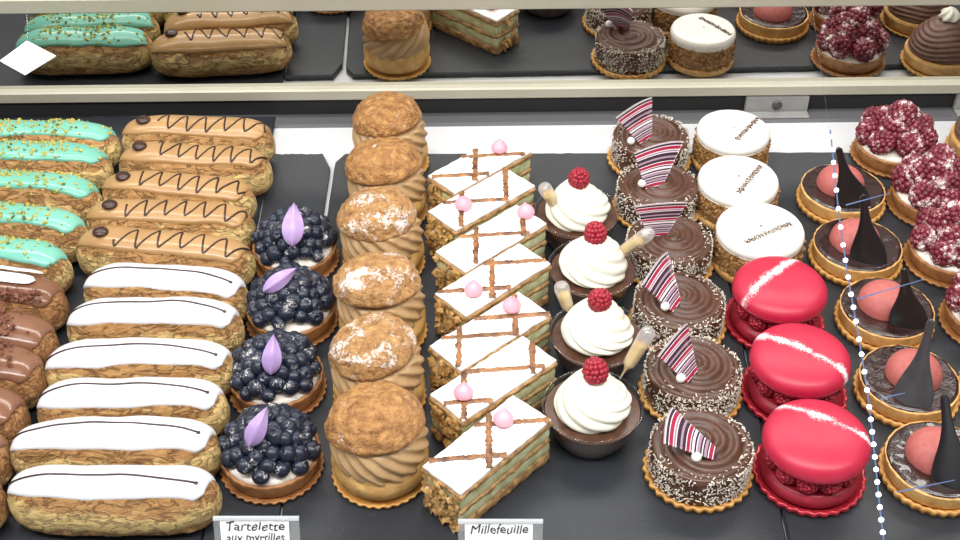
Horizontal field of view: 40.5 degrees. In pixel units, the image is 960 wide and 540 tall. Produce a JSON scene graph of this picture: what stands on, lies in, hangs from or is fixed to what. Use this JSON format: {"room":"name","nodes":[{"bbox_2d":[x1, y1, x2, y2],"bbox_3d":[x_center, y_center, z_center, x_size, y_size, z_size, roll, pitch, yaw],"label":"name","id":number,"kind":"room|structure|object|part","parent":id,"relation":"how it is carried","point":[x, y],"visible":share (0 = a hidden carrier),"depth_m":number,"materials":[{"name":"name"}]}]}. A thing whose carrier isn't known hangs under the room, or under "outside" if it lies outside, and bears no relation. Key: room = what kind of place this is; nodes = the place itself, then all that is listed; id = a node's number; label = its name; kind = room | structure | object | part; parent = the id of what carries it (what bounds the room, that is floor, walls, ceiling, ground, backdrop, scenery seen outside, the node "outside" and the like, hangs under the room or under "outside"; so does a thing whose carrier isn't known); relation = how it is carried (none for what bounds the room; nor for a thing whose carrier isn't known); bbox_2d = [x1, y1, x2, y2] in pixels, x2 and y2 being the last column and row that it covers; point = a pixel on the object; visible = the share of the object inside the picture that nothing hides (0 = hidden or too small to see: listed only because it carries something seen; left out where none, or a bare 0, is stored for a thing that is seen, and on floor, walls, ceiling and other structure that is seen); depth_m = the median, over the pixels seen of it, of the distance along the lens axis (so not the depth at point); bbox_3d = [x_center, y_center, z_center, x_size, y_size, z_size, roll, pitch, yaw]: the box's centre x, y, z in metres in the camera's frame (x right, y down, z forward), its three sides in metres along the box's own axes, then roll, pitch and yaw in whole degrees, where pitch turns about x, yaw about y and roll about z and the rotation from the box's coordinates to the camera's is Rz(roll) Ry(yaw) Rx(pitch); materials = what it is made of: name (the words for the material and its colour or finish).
{"room":"food shop","nodes":[
{"label":"food shop","id":0,"kind":"room"},
{"bbox_2d":[0,41,55,74],"bbox_3d":[-0.263,-0.167,0.736,0.030,0.057,0.127,-11,41,-13],"label":"paper tag","id":1,"kind":"object","parent":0,"point":[27,57],"visible":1,"depth_m":0.71,"materials":[{"name":"white paper"}]},
{"bbox_2d":[203,121,955,539],"bbox_3d":[0.000,0.115,0.901,1.500,0.020,0.952,0,40,0],"label":"display shelf","id":2,"kind":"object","parent":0,"point":[333,143],"depth_m":1.16,"materials":[{"name":"grey"}]},
{"bbox_2d":[0,116,275,539],"bbox_3d":[-0.397,0.027,0.984,0.446,0.006,0.514,0,40,0],"label":"slate board","id":3,"kind":"object","parent":2,"relation":"on","point":[11,529],"visible":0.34,"depth_m":0.96,"materials":[{"name":"black stone"}]},
{"bbox_2d":[0,483,8,527],"bbox_3d":[-0.353,0.141,0.812,0.118,0.042,0.044,4,40,4],"label":"chocolate eclair","id":4,"kind":"object","parent":3,"relation":"on","point":[4,508],"visible":1,"depth_m":0.81,"materials":[{"name":"food"}]},
{"bbox_2d":[0,434,13,486],"bbox_3d":[-0.358,0.118,0.840,0.116,0.042,0.041,3,40,4],"label":"chocolate eclair","id":5,"kind":"object","parent":3,"relation":"on","point":[6,467],"visible":0.95,"depth_m":0.83,"materials":[{"name":"food"}]},
{"bbox_2d":[0,386,30,446],"bbox_3d":[-0.357,0.095,0.867,0.114,0.042,0.042,4,40,5],"label":"chocolate eclair","id":6,"kind":"object","parent":3,"relation":"on","point":[15,416],"visible":0.8,"depth_m":0.85,"materials":[{"name":"food"}]},
{"bbox_2d":[0,339,47,408],"bbox_3d":[-0.353,0.070,0.893,0.114,0.047,0.044,3,40,4],"label":"chocolate eclair","id":7,"kind":"object","parent":3,"relation":"on","point":[22,371],"visible":0.92,"depth_m":0.88,"materials":[{"name":"food"}]},
{"bbox_2d":[0,306,59,366],"bbox_3d":[-0.357,0.047,0.922,0.119,0.046,0.043,5,40,6],"label":"chocolate eclair","id":8,"kind":"object","parent":3,"relation":"on","point":[22,329],"visible":0.71,"depth_m":0.91,"materials":[{"name":"food"}]},
{"bbox_2d":[0,265,69,330],"bbox_3d":[-0.362,0.020,0.953,0.122,0.046,0.042,4,40,5],"label":"chocolate eclair","id":9,"kind":"object","parent":3,"relation":"on","point":[40,296],"visible":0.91,"depth_m":0.94,"materials":[{"name":"food"}]},
{"bbox_2d":[0,234,73,291],"bbox_3d":[-0.371,-0.007,0.986,0.128,0.045,0.041,6,40,7],"label":"pistachio eclair","id":10,"kind":"object","parent":3,"relation":"on","point":[45,257],"visible":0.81,"depth_m":0.97,"materials":[{"name":"green food"}]},
{"bbox_2d":[0,200,88,262],"bbox_3d":[-0.368,-0.033,1.017,0.130,0.044,0.042,6,40,7],"label":"pistachio eclair","id":11,"kind":"object","parent":3,"relation":"on","point":[64,229],"visible":0.78,"depth_m":1.00,"materials":[{"name":"green food"}]},
{"bbox_2d":[0,168,102,224],"bbox_3d":[-0.368,-0.060,1.050,0.132,0.045,0.043,5,40,6],"label":"pistachio eclair","id":12,"kind":"object","parent":3,"relation":"on","point":[69,192],"visible":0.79,"depth_m":1.03,"materials":[{"name":"green food"}]},
{"bbox_2d":[0,138,114,192],"bbox_3d":[-0.369,-0.087,1.082,0.129,0.044,0.042,2,40,2],"label":"pistachio eclair","id":13,"kind":"object","parent":3,"relation":"on","point":[91,163],"visible":0.72,"depth_m":1.06,"materials":[{"name":"green food"}]},
{"bbox_2d":[0,118,121,166],"bbox_3d":[-0.370,-0.107,1.105,0.129,0.045,0.040,0,40,1],"label":"pistachio eclair","id":14,"kind":"object","parent":3,"relation":"on","point":[102,137],"visible":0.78,"depth_m":1.09,"materials":[{"name":"green food"}]},
{"bbox_2d":[7,464,221,536],"bbox_3d":[-0.228,0.142,0.811,0.133,0.042,0.041,0,40,0],"label":"white eclair","id":15,"kind":"object","parent":3,"relation":"on","point":[55,499],"visible":0.98,"depth_m":0.80,"materials":[{"name":"white food"}]},
{"bbox_2d":[10,415,221,475],"bbox_3d":[-0.235,0.116,0.841,0.136,0.043,0.041,0,40,-1],"label":"white eclair","id":16,"kind":"object","parent":3,"relation":"on","point":[141,439],"visible":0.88,"depth_m":0.82,"materials":[{"name":"white food"}]},
{"bbox_2d":[37,377,229,434],"bbox_3d":[-0.232,0.092,0.870,0.128,0.042,0.040,0,40,0],"label":"white eclair","id":17,"kind":"object","parent":3,"relation":"on","point":[201,400],"visible":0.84,"depth_m":0.85,"materials":[{"name":"white food"}]},
{"bbox_2d":[45,337,234,395],"bbox_3d":[-0.234,0.068,0.899,0.132,0.043,0.040,-1,40,-1],"label":"white eclair","id":18,"kind":"object","parent":3,"relation":"on","point":[130,357],"visible":0.75,"depth_m":0.88,"materials":[{"name":"white food"}]},
{"bbox_2d":[67,296,244,353],"bbox_3d":[-0.232,0.040,0.931,0.127,0.044,0.041,1,40,1],"label":"white eclair","id":19,"kind":"object","parent":3,"relation":"on","point":[178,317],"visible":0.78,"depth_m":0.92,"materials":[{"name":"white food"}]},
{"bbox_2d":[83,262,247,320],"bbox_3d":[-0.230,0.017,0.960,0.124,0.043,0.042,3,40,4],"label":"white eclair","id":20,"kind":"object","parent":3,"relation":"on","point":[123,279],"visible":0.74,"depth_m":0.94,"materials":[{"name":"white food"}]},
{"bbox_2d":[76,226,256,284],"bbox_3d":[-0.240,-0.010,0.989,0.140,0.046,0.041,5,40,6],"label":"coffee eclair","id":21,"kind":"object","parent":3,"relation":"on","point":[100,246],"visible":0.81,"depth_m":0.97,"materials":[{"name":"brown food"}]},
{"bbox_2d":[86,199,255,247],"bbox_3d":[-0.243,-0.035,1.020,0.134,0.044,0.040,3,40,3],"label":"coffee eclair","id":22,"kind":"object","parent":3,"relation":"on","point":[198,217],"visible":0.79,"depth_m":1.00,"materials":[{"name":"brown food"}]},
{"bbox_2d":[102,170,256,219],"bbox_3d":[-0.243,-0.058,1.047,0.127,0.044,0.042,4,40,5],"label":"coffee eclair","id":23,"kind":"object","parent":3,"relation":"on","point":[141,184],"visible":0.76,"depth_m":1.03,"materials":[{"name":"brown food"}]},
{"bbox_2d":[119,141,272,196],"bbox_3d":[-0.236,-0.085,1.078,0.130,0.046,0.043,3,40,4],"label":"coffee eclair","id":24,"kind":"object","parent":3,"relation":"on","point":[250,166],"visible":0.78,"depth_m":1.06,"materials":[{"name":"brown food"}]},
{"bbox_2d":[122,114,275,161],"bbox_3d":[-0.241,-0.111,1.111,0.132,0.045,0.042,2,40,3],"label":"coffee eclair","id":25,"kind":"object","parent":3,"relation":"on","point":[184,129],"visible":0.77,"depth_m":1.09,"materials":[{"name":"brown food"}]},
{"bbox_2d":[203,154,329,539],"bbox_3d":[-0.155,0.046,0.962,0.055,0.005,0.456,0,40,0],"label":"slate board","id":26,"kind":"object","parent":2,"relation":"on","point":[301,180],"visible":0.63,"depth_m":1.09,"materials":[{"name":"grey stone"}]},
{"bbox_2d":[213,516,298,539],"bbox_3d":[-0.134,0.164,0.786,0.051,0.041,0.024,0,40,0],"label":"price card","id":27,"kind":"object","parent":26,"relation":"on","point":[231,527],"visible":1,"depth_m":0.78,"materials":[{"name":"white paper"}]},
{"bbox_2d":[218,403,324,505],"bbox_3d":[-0.137,0.105,0.837,0.070,0.064,0.069,-25,46,-26],"label":"tart","id":28,"kind":"object","parent":26,"relation":"on","point":[272,454],"visible":1,"depth_m":0.83,"materials":[{"name":"blue food"}]},
{"bbox_2d":[228,327,327,413],"bbox_3d":[-0.141,0.061,0.893,0.070,0.060,0.069,29,48,30],"label":"tart","id":29,"kind":"object","parent":26,"relation":"on","point":[278,366],"visible":0.98,"depth_m":0.88,"materials":[{"name":"blue food"}]},
{"bbox_2d":[245,262,338,345],"bbox_3d":[-0.139,0.018,0.949,0.070,0.054,0.069,-21,44,-23],"label":"tart","id":30,"kind":"object","parent":26,"relation":"on","point":[289,297],"visible":0.95,"depth_m":0.93,"materials":[{"name":"blue food"}]},
{"bbox_2d":[251,203,339,277],"bbox_3d":[-0.144,-0.031,1.000,0.069,0.064,0.070,-7,40,-8],"label":"tart","id":31,"kind":"object","parent":26,"relation":"on","point":[304,236],"visible":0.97,"depth_m":0.99,"materials":[{"name":"blue food"}]},
{"bbox_2d":[0,94,955,116],"bbox_3d":[0.000,-0.157,1.183,1.500,0.035,0.011,-1,40,-1],"label":"trim","id":32,"kind":"structure","parent":2,"relation":"on","point":[920,100],"depth_m":1.18,"materials":[{"name":"black"}]},
{"bbox_2d":[0,0,959,103],"bbox_3d":[0.000,-0.198,1.141,1.460,0.104,0.013,-1,40,-1],"label":"mirror","id":33,"kind":"object","parent":32,"relation":"on","point":[104,51],"visible":1,"depth_m":1.14,"materials":[{"name":"metal"}]},
{"bbox_3d":[0.000,-0.232,1.113,1.460,0.014,0.013,-1,40,-1],"label":"rail","id":34,"kind":"part","parent":33,"relation":"part of","materials":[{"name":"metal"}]},
{"bbox_3d":[0.000,-0.162,1.171,1.460,0.012,0.013,-1,40,-1],"label":"rail","id":35,"kind":"part","parent":33,"relation":"part of","materials":[{"name":"metal"}]},
{"bbox_2d":[101,108,958,127],"bbox_3d":[0.000,-0.137,1.182,1.500,0.004,0.016,-1,40,-1],"label":"trim","id":36,"kind":"structure","parent":2,"relation":"on","point":[938,114],"depth_m":1.18,"materials":[{"name":"grey metal"}]},
{"bbox_2d":[744,95,809,118],"bbox_3d":[0.270,-0.148,1.179,0.057,0.017,0.015,-1,40,-1],"label":"bracket","id":37,"kind":"object","parent":36,"relation":"on","point":[780,106],"visible":0.91,"depth_m":1.18,"materials":[{"name":"grey metal"}]},
{"bbox_2d":[952,94,959,116],"bbox_3d":[0.460,-0.151,1.182,0.054,0.017,0.015,-1,40,-1],"label":"bracket","id":38,"kind":"object","parent":36,"relation":"on","point":[956,105],"visible":1,"depth_m":1.18,"materials":[{"name":"grey metal"}]},
{"bbox_3d":[0.460,-0.154,1.186,0.054,0.017,0.005,-1,40,-1],"label":"plate","id":39,"kind":"part","parent":38,"relation":"part of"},
{"bbox_2d":[282,153,785,539],"bbox_3d":[0.033,0.046,0.962,0.319,0.005,0.457,0,40,0],"label":"slate board","id":40,"kind":"object","parent":2,"relation":"on","point":[609,497],"visible":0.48,"depth_m":0.84,"materials":[{"name":"grey stone"}]},
{"bbox_2d":[324,381,428,509],"bbox_3d":[-0.065,0.107,0.833,0.066,0.067,0.065,4,40,4],"label":"cream puff","id":41,"kind":"object","parent":40,"relation":"on","point":[376,432],"visible":0.99,"depth_m":0.81,"materials":[{"name":"brown food"}]},
{"bbox_2d":[328,312,426,405],"bbox_3d":[-0.070,0.065,0.884,0.065,0.066,0.065,-11,41,-13],"label":"cream puff","id":42,"kind":"object","parent":40,"relation":"on","point":[375,347],"visible":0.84,"depth_m":0.86,"materials":[{"name":"brown food"}]},
{"bbox_2d":[332,251,427,345],"bbox_3d":[-0.072,0.021,0.936,0.067,0.068,0.066,-4,40,-4],"label":"cream puff","id":43,"kind":"object","parent":40,"relation":"on","point":[386,281],"visible":0.79,"depth_m":0.91,"materials":[{"name":"brown food"}]},
{"bbox_2d":[336,186,425,274],"bbox_3d":[-0.075,-0.029,0.997,0.066,0.066,0.065,11,41,13],"label":"cream puff","id":44,"kind":"object","parent":40,"relation":"on","point":[372,219],"visible":0.84,"depth_m":0.97,"materials":[{"name":"brown food"}]},
{"bbox_2d":[345,137,427,221],"bbox_3d":[-0.075,-0.073,1.048,0.066,0.067,0.065,28,47,29],"label":"cream puff","id":45,"kind":"object","parent":40,"relation":"on","point":[395,162],"visible":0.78,"depth_m":1.02,"materials":[{"name":"brown food"}]},
{"bbox_2d":[352,91,429,172],"bbox_3d":[-0.076,-0.116,1.100,0.065,0.066,0.065,4,40,4],"label":"cream puff","id":46,"kind":"object","parent":40,"relation":"on","point":[387,113],"visible":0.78,"depth_m":1.08,"materials":[{"name":"brown food"}]},
{"bbox_2d":[426,135,531,210],"bbox_3d":[0.000,-0.077,1.065,0.094,0.054,0.036,-31,49,-31],"label":"millefeuille","id":47,"kind":"object","parent":40,"relation":"on","point":[482,163],"visible":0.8,"depth_m":1.05,"materials":[{"name":"white food"}]},
{"bbox_2d":[423,167,535,254],"bbox_3d":[0.001,-0.046,1.028,0.094,0.053,0.037,-31,49,-31],"label":"millefeuille","id":48,"kind":"object","parent":40,"relation":"on","point":[472,207],"visible":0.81,"depth_m":1.01,"materials":[{"name":"white food"}]},
{"bbox_2d":[421,395,552,533],"bbox_3d":[0.005,0.119,0.831,0.037,0.053,0.093,31,49,31],"label":"millefeuille","id":49,"kind":"object","parent":40,"relation":"on","point":[501,450],"visible":0.98,"depth_m":0.82,"materials":[{"name":"white food"}]},
{"bbox_2d":[427,292,552,391],"bbox_3d":[0.007,0.052,0.912,0.093,0.055,0.037,-30,48,-31],"label":"millefeuille","id":50,"kind":"object","parent":40,"relation":"on","point":[517,316],"visible":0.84,"depth_m":0.90,"materials":[{"name":"white food"}]},
{"bbox_2d":[432,202,547,289],"bbox_3d":[0.009,-0.014,0.991,0.093,0.054,0.036,-31,49,-31],"label":"millefeuille","id":51,"kind":"object","parent":40,"relation":"on","point":[516,225],"visible":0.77,"depth_m":0.98,"materials":[{"name":"white food"}]},
{"bbox_2d":[433,244,551,335],"bbox_3d":[0.010,0.016,0.954,0.094,0.053,0.037,-31,49,-31],"label":"millefeuille","id":52,"kind":"object","parent":40,"relation":"on","point":[517,269],"visible":0.85,"depth_m":0.94,"materials":[{"name":"white food"}]},
{"bbox_2d":[428,336,557,447],"bbox_3d":[0.009,0.082,0.876,0.094,0.054,0.037,-30,48,-31],"label":"millefeuille","id":53,"kind":"object","parent":40,"relation":"on","point":[521,369],"visible":0.9,"depth_m":0.87,"materials":[{"name":"white food"}]},
{"bbox_2d":[458,519,542,539],"bbox_3d":[0.012,0.165,0.784,0.051,0.041,0.024,0,40,0],"label":"price card","id":54,"kind":"object","parent":40,"relation":"on","point":[475,529],"visible":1,"depth_m":0.77,"materials":[{"name":"white paper"}]},
{"bbox_2d":[537,167,616,251],"bbox_3d":[0.076,-0.051,1.019,0.068,0.070,0.068,-2,40,-2],"label":"dessert cup","id":55,"kind":"object","parent":40,"relation":"on","point":[579,202],"visible":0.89,"depth_m":1.00,"materials":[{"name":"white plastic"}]},
{"bbox_2d":[543,189,555,206],"bbox_3d":[0.054,-0.054,1.007,0.020,0.034,0.011,-9,41,-11],"label":"pipette","id":56,"kind":"object","parent":55,"relation":"in","point":[549,196],"visible":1,"depth_m":1.00,"materials":[{"name":"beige plastic"}]},
{"bbox_2d":[545,356,639,458],"bbox_3d":[0.074,0.085,0.857,0.068,0.070,0.068,9,41,10],"label":"dessert cup","id":57,"kind":"object","parent":40,"relation":"on","point":[592,413],"visible":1,"depth_m":0.84,"materials":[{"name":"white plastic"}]},
{"bbox_2d":[621,340,646,376],"bbox_3d":[0.105,0.056,0.871,0.024,0.040,0.011,-18,43,-20],"label":"pipette","id":58,"kind":"object","parent":57,"relation":"in","point":[638,348],"visible":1,"depth_m":0.87,"materials":[{"name":"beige plastic"}]},
{"bbox_2d":[550,221,634,307],"bbox_3d":[0.084,-0.007,0.967,0.068,0.070,0.068,-27,47,-29],"label":"dessert cup","id":59,"kind":"object","parent":40,"relation":"on","point":[593,260],"visible":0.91,"depth_m":0.95,"materials":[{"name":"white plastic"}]},
{"bbox_2d":[620,235,643,254],"bbox_3d":[0.112,-0.018,0.958,0.032,0.040,0.011,20,44,22],"label":"pipette","id":60,"kind":"object","parent":59,"relation":"in","point":[636,241],"visible":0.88,"depth_m":0.95,"materials":[{"name":"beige plastic"}]},
{"bbox_2d":[552,287,641,378],"bbox_3d":[0.082,0.040,0.910,0.068,0.070,0.068,27,47,28],"label":"dessert cup","id":61,"kind":"object","parent":40,"relation":"on","point":[595,326],"visible":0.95,"depth_m":0.90,"materials":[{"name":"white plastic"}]},
{"bbox_2d":[558,291,571,311],"bbox_3d":[0.059,0.022,0.917,0.015,0.033,0.011,21,44,23],"label":"pipette","id":62,"kind":"object","parent":61,"relation":"in","point":[564,297],"visible":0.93,"depth_m":0.91,"materials":[{"name":"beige plastic"}]},
{"bbox_2d":[607,97,690,175],"bbox_3d":[0.146,-0.118,1.104,0.073,0.063,0.073,0,40,0],"label":"tart","id":63,"kind":"object","parent":40,"relation":"on","point":[638,129],"visible":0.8,"depth_m":1.10,"materials":[{"name":"brown food"}]},
{"bbox_2d":[612,141,698,228],"bbox_3d":[0.144,-0.072,1.050,0.073,0.063,0.073,8,41,9],"label":"tart","id":64,"kind":"object","parent":40,"relation":"on","point":[654,178],"visible":0.79,"depth_m":1.04,"materials":[{"name":"brown food"}]},
{"bbox_2d":[625,202,713,284],"bbox_3d":[0.146,-0.026,0.997,0.073,0.060,0.073,0,40,0],"label":"tart","id":65,"kind":"object","parent":40,"relation":"on","point":[688,245],"visible":0.73,"depth_m":0.99,"materials":[{"name":"brown food"}]},
{"bbox_2d":[628,251,726,351],"bbox_3d":[0.145,0.020,0.943,0.073,0.060,0.073,30,48,31],"label":"tart","id":66,"kind":"object","parent":40,"relation":"on","point":[666,300],"visible":0.91,"depth_m":0.93,"materials":[{"name":"brown food"}]},
{"bbox_2d":[638,323,742,422],"bbox_3d":[0.146,0.065,0.889,0.073,0.060,0.073,0,40,0],"label":"tart","id":67,"kind":"object","parent":40,"relation":"on","point":[686,370],"visible":0.95,"depth_m":0.88,"materials":[{"name":"brown food"}]},
{"bbox_2d":[642,406,754,513],"bbox_3d":[0.143,0.113,0.837,0.073,0.053,0.073,12,41,14],"label":"tart","id":68,"kind":"object","parent":40,"relation":"on","point":[699,461],"visible":1,"depth_m":0.83,"materials":[{"name":"brown food"}]},
{"bbox_2d":[729,152,959,539],"bbox_3d":[0.407,0.045,0.963,0.428,0.005,0.458,0,40,0],"label":"slate board","id":69,"kind":"object","parent":2,"relation":"on","point":[860,522],"visible":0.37,"depth_m":0.89,"materials":[{"name":"grey stone"}]},
{"bbox_2d":[691,110,770,170],"bbox_3d":[0.215,-0.107,1.113,0.066,0.037,0.066,0,40,0],"label":"cake","id":70,"kind":"object","parent":69,"relation":"on","point":[720,133],"visible":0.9,"depth_m":1.10,"materials":[{"name":"white food"}]},
{"bbox_2d":[695,156,780,230],"bbox_3d":[0.208,-0.062,1.058,0.070,0.037,0.070,0,40,0],"label":"cake","id":71,"kind":"object","parent":69,"relation":"on","point":[724,182],"visible":0.78,"depth_m":1.04,"materials":[{"name":"white food"}]},
{"bbox_2d":[711,202,805,282],"bbox_3d":[0.216,-0.020,1.009,0.073,0.037,0.073,0,40,0],"label":"cake","id":72,"kind":"object","parent":69,"relation":"on","point":[744,233],"visible":0.82,"depth_m":0.99,"materials":[{"name":"white food"}]},
{"bbox_2d":[724,256,827,349],"bbox_3d":[0.217,0.023,0.950,0.074,0.045,0.075,-20,44,-23],"label":"macaron","id":73,"kind":"object","parent":69,"relation":"on","point":[769,291],"visible":0.91,"depth_m":0.93,"materials":[{"name":"red food"}]},
{"bbox_2d":[740,323,850,422],"bbox_3d":[0.218,0.070,0.894,0.075,0.045,0.074,-16,43,-18],"label":"macaron","id":74,"kind":"object","parent":69,"relation":"on","point":[789,362],"visible":0.91,"depth_m":0.88,"materials":[{"name":"red food"}]},
{"bbox_2d":[752,399,870,518],"bbox_3d":[0.215,0.118,0.837,0.074,0.045,0.075,-20,44,-23],"label":"macaron","id":75,"kind":"object","parent":69,"relation":"on","point":[811,459],"visible":1,"depth_m":0.82,"materials":[{"name":"red food"}]},
{"bbox_2d":[795,147,885,224],"bbox_3d":[0.298,-0.085,1.049,0.072,0.084,0.076,0,40,0],"label":"tart","id":76,"kind":"object","parent":69,"relation":"on","point":[815,195],"visible":0.91,"depth_m":1.05,"materials":[{"name":"food"}]},
{"bbox_2d":[807,194,902,286],"bbox_3d":[0.293,-0.040,0.994,0.073,0.085,0.073,7,40,8],"label":"tart","id":77,"kind":"object","parent":69,"relation":"on","point":[871,250],"visible":0.95,"depth_m":0.99,"materials":[{"name":"food"}]},
{"bbox_2d":[833,268,934,351],"bbox_3d":[0.299,0.009,0.938,0.073,0.083,0.073,-3,40,-4],"label":"tart","id":78,"kind":"object","parent":69,"relation":"on","point":[900,315],"visible":0.92,"depth_m":0.94,"materials":[{"name":"food"}]},
{"bbox_2d":[849,99,938,178],"bbox_3d":[0.357,-0.120,1.111,0.072,0.058,0.072,-15,42,-17],"label":"tart","id":79,"kind":"object","parent":69,"relation":"on","point":[886,134],"visible":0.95,"depth_m":1.10,"materials":[{"name":"red food"}]},
{"bbox_2d":[852,318,959,428],"bbox_3d":[0.296,0.054,0.880,0.073,0.088,0.073,0,40,0],"label":"tart","id":80,"kind":"object","parent":69,"relation":"on","point":[920,374],"visible":0.93,"depth_m":0.88,"materials":[{"name":"food"}]},
{"bbox_2d":[877,393,959,517],"bbox_3d":[0.297,0.102,0.823,0.073,0.088,0.073,14,42,16],"label":"tart","id":81,"kind":"object","parent":69,"relation":"on","point":[919,453],"visible":1,"depth_m":0.83,"materials":[{"name":"food"}]},
{"bbox_2d":[885,143,959,226],"bbox_3d":[0.371,-0.075,1.056,0.072,0.058,0.072,26,46,27],"label":"tart","id":82,"kind":"object","parent":69,"relation":"on","point":[932,179],"visible":0.94,"depth_m":1.04,"materials":[{"name":"red food"}]},
{"bbox_2d":[902,200,959,289],"bbox_3d":[0.367,-0.028,1.001,0.072,0.058,0.072,-6,40,-7],"label":"tart","id":83,"kind":"object","parent":69,"relation":"on","point":[931,252],"visible":1,"depth_m":0.99,"materials":[{"name":"red food"}]},
{"bbox_2d":[937,271,959,344],"bbox_3d":[0.376,0.018,0.946,0.072,0.059,0.072,20,44,22],"label":"tart","id":84,"kind":"object","parent":69,"relation":"on","point":[948,315],"visible":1,"depth_m":0.95,"materials":[{"name":"red food"}]},
{"bbox_2d":[945,117,959,156],"bbox_3d":[0.442,-0.126,1.116,0.072,0.061,0.071,-22,45,-24],"label":"tart","id":85,"kind":"object","parent":69,"relation":"on","point":[953,139],"visible":0.8,"depth_m":1.12,"materials":[{"name":"beige food"}]},
{"bbox_2d":[829,130,953,539],"bbox_3d":[0.204,-0.016,0.663,0.040,0.158,0.354,0,40,0],"label":"string","id":86,"kind":"object","parent":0,"point":[873,444],"visible":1,"depth_m":0.64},
{"bbox_3d":[0.186,0.042,0.635,0.003,0.106,0.237,0,40,0],"label":"cord","id":87,"kind":"part","parent":86,"relation":"part of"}
]}

